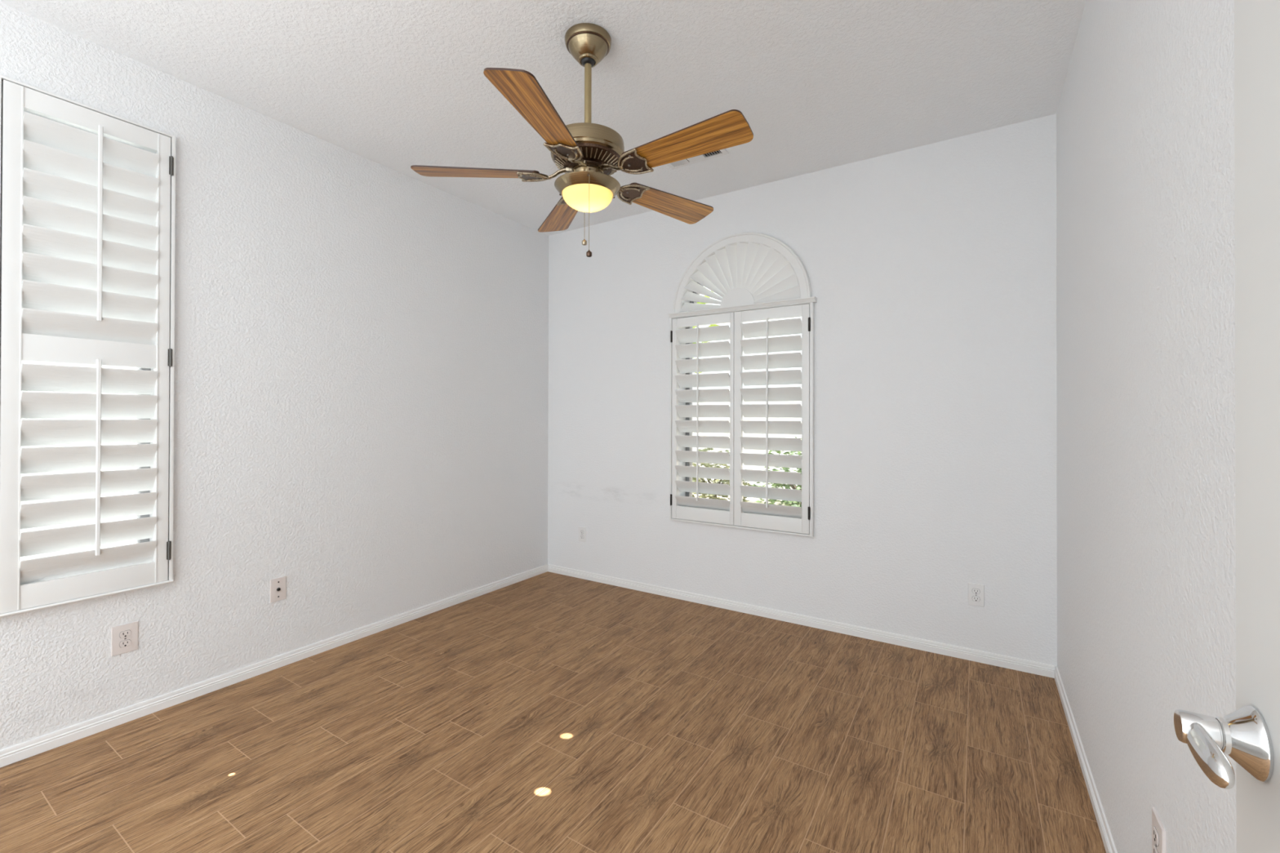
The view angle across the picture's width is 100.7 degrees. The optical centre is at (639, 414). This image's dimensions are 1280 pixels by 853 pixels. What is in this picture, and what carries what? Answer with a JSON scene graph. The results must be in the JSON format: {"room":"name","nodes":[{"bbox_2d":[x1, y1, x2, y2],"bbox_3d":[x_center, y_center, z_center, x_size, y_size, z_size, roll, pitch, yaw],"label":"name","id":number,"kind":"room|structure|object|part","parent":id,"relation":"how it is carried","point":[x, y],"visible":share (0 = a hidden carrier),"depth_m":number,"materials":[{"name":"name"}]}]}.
{"room":"empty bedroom","nodes":[
{"label":"empty bedroom","id":0,"kind":"room"},
{"bbox_2d":[0,2,548,750],"bbox_3d":[-2.344,-0.108,1.974,0.160,2.740,6.018,0,0,32],"label":"wall","id":1,"kind":"structure","parent":0,"point":[361,357],"depth_m":2.75,"materials":[{"name":"paint"}]},
{"bbox_2d":[0,75,175,617],"bbox_3d":[-2.153,-0.242,2.084,0.070,1.927,0.504,0,0,32],"label":"plantation shutter","id":2,"kind":"object","parent":1,"relation":"attached to","point":[88,219],"visible":1,"depth_m":2.06,"materials":[{"name":"white paint"}]},
{"bbox_3d":[-2.121,0.167,2.079,0.010,0.767,0.013,0,0,32],"label":"tilt rod","id":3,"kind":"part","parent":2,"relation":"part of","materials":[{"name":"white paint"}]},
{"bbox_3d":[-2.119,-0.751,2.083,0.010,0.765,0.013,0,0,32],"label":"tilt rod","id":4,"kind":"part","parent":2,"relation":"part of","materials":[{"name":"white paint"}]},
{"bbox_2d":[111,621,137,656],"bbox_3d":[-2.114,0.920,2.179,0.009,0.117,0.081,0,0,32],"label":"wall outlet","id":5,"kind":"object","parent":1,"relation":"attached to","point":[124,637],"visible":1,"depth_m":2.17,"materials":[{"name":"white plastic"}]},
{"bbox_2d":[119,639,131,648],"bbox_3d":[-2.113,0.940,2.178,0.001,0.026,0.036,0,0,32],"label":"receptacle","id":6,"kind":"object","parent":5,"relation":"attached to","point":[123,643],"depth_m":2.18,"materials":[{"name":"white plastic"}]},
{"bbox_2d":[119,630,131,638],"bbox_3d":[-2.113,0.900,2.178,0.005,0.025,0.034,0,0,32],"label":"receptacle","id":7,"kind":"object","parent":5,"relation":"attached to","point":[122,633],"depth_m":2.18,"materials":[{"name":"white plastic"}]},
{"bbox_2d":[136,367,151,543],"bbox_3d":[-2.279,-0.252,2.171,0.050,1.780,0.410,0,0,32],"label":"window","id":8,"kind":"structure","parent":1,"relation":"in","point":[138,368],"depth_m":2.31,"materials":[{"name":"grey"}]},
{"bbox_2d":[0,564,548,767],"bbox_3d":[-2.050,1.235,2.276,0.012,0.058,4.858,0,0,32],"label":"baseboard","id":9,"kind":"structure","parent":1,"relation":"attached to","point":[24,750],"depth_m":2.45,"materials":[{"name":"white paint"}]},
{"bbox_2d":[270,576,286,602],"bbox_3d":[-1.808,0.875,2.655,0.014,0.114,0.072,0,0,32],"label":"cable jack plate","id":10,"kind":"object","parent":1,"relation":"attached to","point":[277,585],"visible":1,"depth_m":2.65,"materials":[{"name":"white plastic"}]},
{"bbox_2d":[0,0,1085,235],"bbox_3d":[-0.619,-1.552,1.479,3.604,0.150,5.018,0,0,32],"label":"ceiling","id":11,"kind":"structure","parent":0,"point":[397,85],"depth_m":2.25,"materials":[{"name":"white paint"}]},
{"bbox_2d":[410,22,753,257],"bbox_3d":[-0.169,-1.025,2.113,1.227,0.894,1.285,0,0,-40],"label":"ceiling fan","id":12,"kind":"object","parent":11,"relation":"hanging from","point":[588,153],"visible":1,"depth_m":1.98,"materials":[{"name":"brown wood"}]},
{"bbox_3d":[-0.627,-0.937,2.056,0.476,0.006,0.155,0,12,-4],"label":"blade","id":13,"kind":"part","parent":12,"relation":"part of","materials":[{"name":"brown wood"}]},
{"bbox_3d":[-0.416,-0.929,2.071,0.114,0.007,0.126,0,12,-4],"label":"iron plate","id":14,"kind":"part","parent":12,"relation":"part of","materials":[{"name":"brown metal"}]},
{"bbox_3d":[-0.310,-0.938,1.673,0.155,0.006,0.476,12,3,14],"label":"blade","id":15,"kind":"part","parent":12,"relation":"part of","materials":[{"name":"brown wood"}]},
{"bbox_3d":[-0.361,-0.934,2.476,0.155,0.006,0.476,-13,4,-21],"label":"blade","id":16,"kind":"part","parent":12,"relation":"part of","materials":[{"name":"brown wood"}]},
{"bbox_3d":[-0.259,-0.930,1.878,0.126,0.006,0.114,12,3,14],"label":"iron plate","id":17,"kind":"part","parent":12,"relation":"part of","materials":[{"name":"brown metal"}]},
{"bbox_3d":[-0.205,-0.836,2.082,0.198,0.066,0.198,0,0,32],"label":"lamp shade","id":18,"kind":"part","parent":12,"relation":"part of","materials":[{"name":"yellow glass"}]},
{"bbox_3d":[-0.187,-0.742,1.952,0.003,0.282,0.003,0,0,32],"label":"pull chain","id":19,"kind":"part","parent":12,"relation":"part of","materials":[{"name":"gold metal"}]},
{"bbox_3d":[-0.042,-0.927,2.216,0.114,0.006,0.126,0,-12,-40],"label":"iron plate","id":20,"kind":"part","parent":12,"relation":"part of","materials":[{"name":"brown metal"}]},
{"bbox_3d":[-0.028,-0.932,1.968,0.114,0.006,0.126,-1,-13,32],"label":"iron plate","id":21,"kind":"part","parent":12,"relation":"part of","materials":[{"name":"brown metal"}]},
{"bbox_3d":[0.121,-0.934,2.352,0.476,0.006,0.155,0,-12,-40],"label":"blade","id":22,"kind":"part","parent":12,"relation":"part of","materials":[{"name":"brown wood"}]},
{"bbox_3d":[0.152,-0.942,1.856,0.476,0.006,0.155,-1,-13,32],"label":"blade","id":23,"kind":"part","parent":12,"relation":"part of","materials":[{"name":"brown wood"}]},
{"bbox_2d":[666,148,728,169],"bbox_3d":[0.289,-1.461,2.979,0.360,0.012,0.210,0,0,32],"label":"ceiling vent","id":24,"kind":"object","parent":11,"relation":"in","point":[681,163],"visible":0.42,"depth_m":3.04,"materials":[{"name":"white metal"}]},
{"bbox_2d":[0,571,1106,852],"bbox_3d":[-0.626,1.323,1.466,3.604,0.120,5.018,0,0,32],"label":"floor","id":25,"kind":"structure","parent":0,"point":[547,712],"depth_m":1.99,"materials":[{"name":"brown wood"}]},
{"bbox_2d":[547,113,1057,669],"bbox_3d":[0.679,-0.094,3.523,3.284,2.740,0.160,0,0,32],"label":"wall","id":26,"kind":"structure","parent":0,"point":[931,268],"depth_m":3.00,"materials":[{"name":"paint"}]},
{"bbox_2d":[578,526,586,542],"bbox_3d":[-0.452,0.933,4.135,0.072,0.116,0.009,0,0,32],"label":"wall outlet","id":27,"kind":"object","parent":26,"relation":"attached to","point":[582,531],"visible":1,"depth_m":4.13,"materials":[{"name":"white plastic"}]},
{"bbox_2d":[685,326,693,497],"bbox_3d":[0.703,-0.019,3.567,0.866,1.322,0.050,0,0,32],"label":"window","id":28,"kind":"structure","parent":26,"relation":"in","point":[687,464],"depth_m":3.77,"materials":[{"name":"grey"}]},
{"bbox_2d":[689,282,703,303],"bbox_3d":[0.712,-0.900,3.567,0.840,0.440,0.050,0,0,32],"label":"window","id":29,"kind":"structure","parent":26,"relation":"in","point":[694,302],"depth_m":3.75,"materials":[{"name":"grey"}]},
{"bbox_2d":[669,302,813,537],"bbox_3d":[0.624,0.029,3.436,0.976,1.403,0.089,0,0,32],"label":"plantation shutter","id":30,"kind":"object","parent":26,"relation":"attached to","point":[791,520],"visible":1,"depth_m":3.41,"materials":[{"name":"white paint"}]},
{"bbox_3d":[0.384,-0.014,3.542,0.013,1.180,0.010,0,0,32],"label":"tilt rod","id":31,"kind":"part","parent":30,"relation":"part of","materials":[{"name":"white paint"}]},
{"bbox_3d":[0.421,0.026,3.572,0.455,1.382,0.030,0,0,32],"label":"panel","id":32,"kind":"part","parent":30,"relation":"part of","materials":[{"name":"white paint"}]},
{"bbox_3d":[0.786,-0.012,3.287,0.013,1.174,0.010,0,0,32],"label":"tilt rod","id":33,"kind":"part","parent":30,"relation":"part of","materials":[{"name":"white paint"}]},
{"bbox_3d":[0.818,0.026,3.320,0.480,1.382,0.030,0,0,32],"label":"panel","id":34,"kind":"part","parent":30,"relation":"part of","materials":[{"name":"white paint"}]},
{"bbox_2d":[667,232,816,318],"bbox_3d":[0.633,-0.922,3.441,0.994,0.498,0.066,0,0,32],"label":"shutter","id":35,"kind":"object","parent":26,"relation":"attached to","point":[747,270],"visible":1,"depth_m":3.42,"materials":[{"name":"white paint"}]},
{"bbox_2d":[547,564,1054,678],"bbox_3d":[0.630,1.247,3.445,3.261,0.058,0.012,0,0,32],"label":"baseboard","id":36,"kind":"structure","parent":26,"relation":"attached to","point":[980,656],"depth_m":3.12,"materials":[{"name":"white paint"}]},
{"bbox_2d":[968,582,984,607],"bbox_3d":[1.738,0.933,2.745,0.070,0.114,0.009,0,0,32],"label":"wall outlet","id":37,"kind":"object","parent":26,"relation":"attached to","point":[975,591],"visible":1,"depth_m":2.74,"materials":[{"name":"white plastic"}]},
{"bbox_2d":[972,595,980,601],"bbox_3d":[1.738,0.953,2.744,0.034,0.025,0.005,0,0,32],"label":"receptacle","id":38,"kind":"object","parent":37,"relation":"attached to","point":[975,598],"depth_m":2.74,"materials":[{"name":"white plastic"}]},
{"bbox_2d":[972,588,980,594],"bbox_3d":[1.738,0.914,2.744,0.034,0.025,0.005,0,0,32],"label":"receptacle","id":39,"kind":"object","parent":37,"relation":"attached to","point":[975,591],"depth_m":2.74,"materials":[{"name":"white plastic"}]},
{"bbox_2d":[1056,0,1236,852],"bbox_3d":[0.831,-0.107,0.550,0.160,2.740,5.018,0,0,32],"label":"wall","id":40,"kind":"structure","parent":0,"point":[1146,495],"depth_m":1.20,"materials":[{"name":"white paint"}]},
{"bbox_2d":[1053,666,1117,852],"bbox_3d":[0.713,1.234,0.522,0.012,0.058,4.858,0,0,32],"label":"baseboard","id":41,"kind":"structure","parent":40,"relation":"attached to","point":[1108,841],"depth_m":1.82,"materials":[{"name":"white paint"}]},
{"bbox_2d":[1151,807,1165,852],"bbox_3d":[1.097,0.914,1.125,0.009,0.118,0.078,0,0,32],"label":"wall outlet","id":42,"kind":"object","parent":40,"relation":"attached to","point":[1158,832],"visible":1,"depth_m":1.12,"materials":[{"name":"white plastic"}]},
{"bbox_2d":[1152,844,1158,852],"bbox_3d":[1.095,0.934,1.125,0.005,0.025,0.034,0,0,32],"label":"receptacle","id":43,"kind":"object","parent":42,"relation":"attached to","point":[1155,848],"depth_m":1.13,"materials":[{"name":"white plastic"}]},
{"bbox_2d":[1152,826,1159,845],"bbox_3d":[1.096,0.895,1.125,0.005,0.025,0.034,0,0,32],"label":"receptacle","id":44,"kind":"object","parent":42,"relation":"attached to","point":[1155,829],"depth_m":1.12,"materials":[{"name":"white plastic"}]},
{"bbox_2d":[1173,0,1279,852],"bbox_3d":[0.349,0.236,0.182,0.086,2.023,0.760,0,0,32],"label":"door","id":45,"kind":"structure","parent":40,"relation":"in","point":[1250,735],"depth_m":0.46,"materials":[{"name":"white paint"}]},
{"bbox_3d":[0.487,0.286,0.453,0.028,0.033,0.086,0,0,32],"label":"lever","id":46,"kind":"part","parent":45,"relation":"part of","materials":[{"name":"silver metal"}]},
{"bbox_3d":[0.523,0.284,0.464,0.024,0.059,0.059,0,0,32],"label":"handle","id":47,"kind":"part","parent":45,"relation":"part of","materials":[{"name":"silver metal"}]},
{"label":"outside","id":48,"kind":"structure","parent":0,"visible":0},
{"bbox_2d":[693,493,785,505],"bbox_3d":[4.281,1.551,12.339,22.000,0.150,18.562,0,0,32],"label":"ground","id":49,"kind":"structure","parent":48,"point":[751,500],"depth_m":9.04,"materials":[{"name":"white"}]},
{"bbox_2d":[693,286,719,373],"bbox_3d":[-0.127,-0.654,8.383,2.700,4.243,2.704,0,0,32],"label":"tree","id":50,"kind":"object","parent":49,"relation":"on","point":[713,325],"visible":0.02,"depth_m":8.32,"materials":[{"name":"green plant"}]},
{"bbox_2d":[692,448,751,502],"bbox_3d":[0.998,0.952,7.164,1.083,1.027,1.055,0,0,32],"label":"shrub","id":51,"kind":"object","parent":49,"relation":"on","point":[694,479],"visible":0.19,"depth_m":7.04,"materials":[{"name":"green plant"}]},
{"bbox_3d":[1.022,1.127,7.174,0.478,0.678,0.477,0,0,32],"label":"stem","id":52,"kind":"part","parent":51,"relation":"part of","materials":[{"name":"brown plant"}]},
{"bbox_2d":[692,400,801,488],"bbox_3d":[3.610,0.506,8.484,15.000,1.900,0.200,0,0,32],"label":"wall","id":53,"kind":"structure","parent":49,"relation":"on","point":[758,435],"depth_m":9.37,"materials":[{"name":"white paint"}]},
{"bbox_2d":[751,436,801,508],"bbox_3d":[1.893,0.858,6.272,1.177,1.212,1.136,0,0,32],"label":"shrub","id":54,"kind":"object","parent":49,"relation":"on","point":[796,504],"visible":0.08,"depth_m":6.22,"materials":[{"name":"green plant"}]},
{"bbox_3d":[1.919,1.067,6.251,0.525,0.793,0.523,0,0,32],"label":"stem","id":55,"kind":"part","parent":54,"relation":"part of","materials":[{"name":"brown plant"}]},
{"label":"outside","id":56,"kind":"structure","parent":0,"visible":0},
{"bbox_3d":[-7.924,1.480,3.504,10.863,0.150,9.438,0,0,32],"label":"ground","id":57,"kind":"structure","parent":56,"visible":0},
{"bbox_2d":[20,360,137,560],"bbox_3d":[-4.769,0.394,4.802,0.200,2.050,15.000,0,0,32],"label":"wall","id":58,"kind":"structure","parent":57,"relation":"on","point":[43,555],"depth_m":4.52,"materials":[{"name":"white paint"}]}
]}

